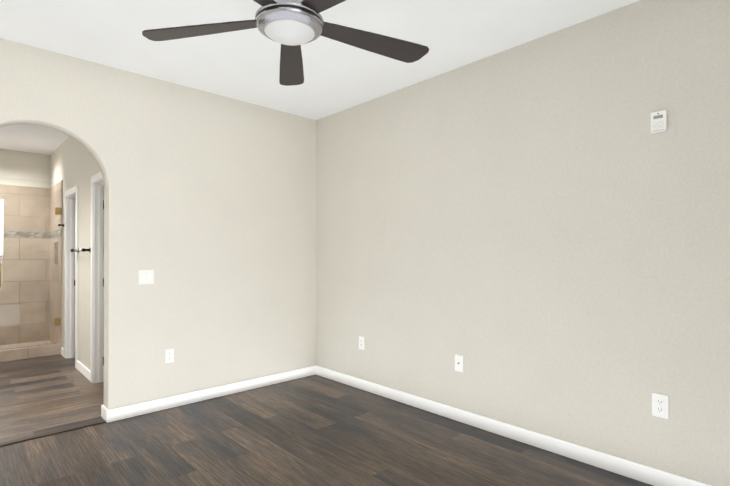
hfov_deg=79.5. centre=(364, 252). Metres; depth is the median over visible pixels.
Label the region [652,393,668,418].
electrical outlet
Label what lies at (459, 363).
outlet
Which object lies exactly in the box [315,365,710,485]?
baseboard
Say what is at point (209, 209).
wall
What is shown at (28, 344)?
pan
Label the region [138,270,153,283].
light switch
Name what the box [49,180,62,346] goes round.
shower wall tile
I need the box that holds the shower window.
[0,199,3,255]
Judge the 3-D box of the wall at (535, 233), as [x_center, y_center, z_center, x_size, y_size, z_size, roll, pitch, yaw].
[1.237,-0.072,2.983,0.150,2.750,5.300,0,0,-43]
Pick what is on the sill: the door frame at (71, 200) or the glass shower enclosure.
the glass shower enclosure
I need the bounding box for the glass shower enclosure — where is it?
[0,177,60,349]
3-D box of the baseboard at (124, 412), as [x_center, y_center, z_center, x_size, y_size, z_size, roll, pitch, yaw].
[-1.260,1.259,4.052,1.990,0.096,0.014,0,0,-43]
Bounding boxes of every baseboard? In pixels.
[77,360,89,379]
[102,405,107,421]
[107,366,315,422]
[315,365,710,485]
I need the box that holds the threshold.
[0,420,105,446]
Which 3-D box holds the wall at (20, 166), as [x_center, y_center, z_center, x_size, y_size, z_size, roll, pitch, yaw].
[-5.318,-0.060,5.811,1.870,2.750,0.120,0,0,-43]
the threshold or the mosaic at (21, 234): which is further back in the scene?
the mosaic at (21, 234)
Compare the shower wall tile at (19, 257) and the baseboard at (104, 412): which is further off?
the shower wall tile at (19, 257)
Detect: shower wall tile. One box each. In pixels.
[0,184,49,344]
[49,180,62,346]
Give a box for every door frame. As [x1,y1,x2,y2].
[64,185,77,368]
[90,172,103,382]
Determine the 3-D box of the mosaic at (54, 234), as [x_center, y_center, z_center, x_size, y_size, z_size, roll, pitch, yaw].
[-4.268,-0.264,6.040,0.003,0.080,0.963,0,0,-43]
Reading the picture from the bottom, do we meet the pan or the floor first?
the floor
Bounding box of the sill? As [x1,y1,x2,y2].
[0,343,60,361]
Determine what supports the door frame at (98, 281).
attached to the wall at (85, 166)
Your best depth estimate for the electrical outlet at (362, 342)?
4.21 m
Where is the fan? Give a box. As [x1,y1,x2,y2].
[142,0,428,85]
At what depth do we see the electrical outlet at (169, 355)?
3.69 m
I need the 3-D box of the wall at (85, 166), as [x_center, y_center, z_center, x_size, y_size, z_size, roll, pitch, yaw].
[-3.451,-0.063,5.278,0.120,2.750,3.455,0,0,-43]
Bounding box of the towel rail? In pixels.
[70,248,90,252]
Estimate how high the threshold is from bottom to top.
0.009 m
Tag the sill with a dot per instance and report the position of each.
(7, 355)
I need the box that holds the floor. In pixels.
[0,355,652,485]
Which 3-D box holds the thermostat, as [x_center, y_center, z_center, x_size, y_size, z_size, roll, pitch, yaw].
[1.633,-0.730,2.439,0.024,0.114,0.074,0,0,-43]
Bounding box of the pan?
[0,340,51,348]
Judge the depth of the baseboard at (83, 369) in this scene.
4.70 m
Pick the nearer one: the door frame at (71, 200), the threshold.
the threshold
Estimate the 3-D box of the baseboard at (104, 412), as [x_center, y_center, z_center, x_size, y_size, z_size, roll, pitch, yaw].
[-2.036,1.257,3.435,0.014,0.096,0.150,0,0,-43]
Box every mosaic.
[4,231,48,237]
[49,230,60,237]
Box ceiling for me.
[0,0,639,154]
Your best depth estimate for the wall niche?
5.96 m
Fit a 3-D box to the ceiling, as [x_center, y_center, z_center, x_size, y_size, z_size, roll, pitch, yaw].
[-1.763,-1.497,3.079,4.400,0.100,9.540,0,0,-43]
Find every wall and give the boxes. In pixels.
[0,38,315,409]
[0,149,50,187]
[51,137,100,369]
[316,0,729,485]
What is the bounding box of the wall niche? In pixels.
[54,241,57,265]
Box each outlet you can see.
[165,348,173,362]
[359,336,364,349]
[455,354,462,371]
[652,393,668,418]
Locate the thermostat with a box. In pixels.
[651,110,666,132]
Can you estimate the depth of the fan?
1.97 m

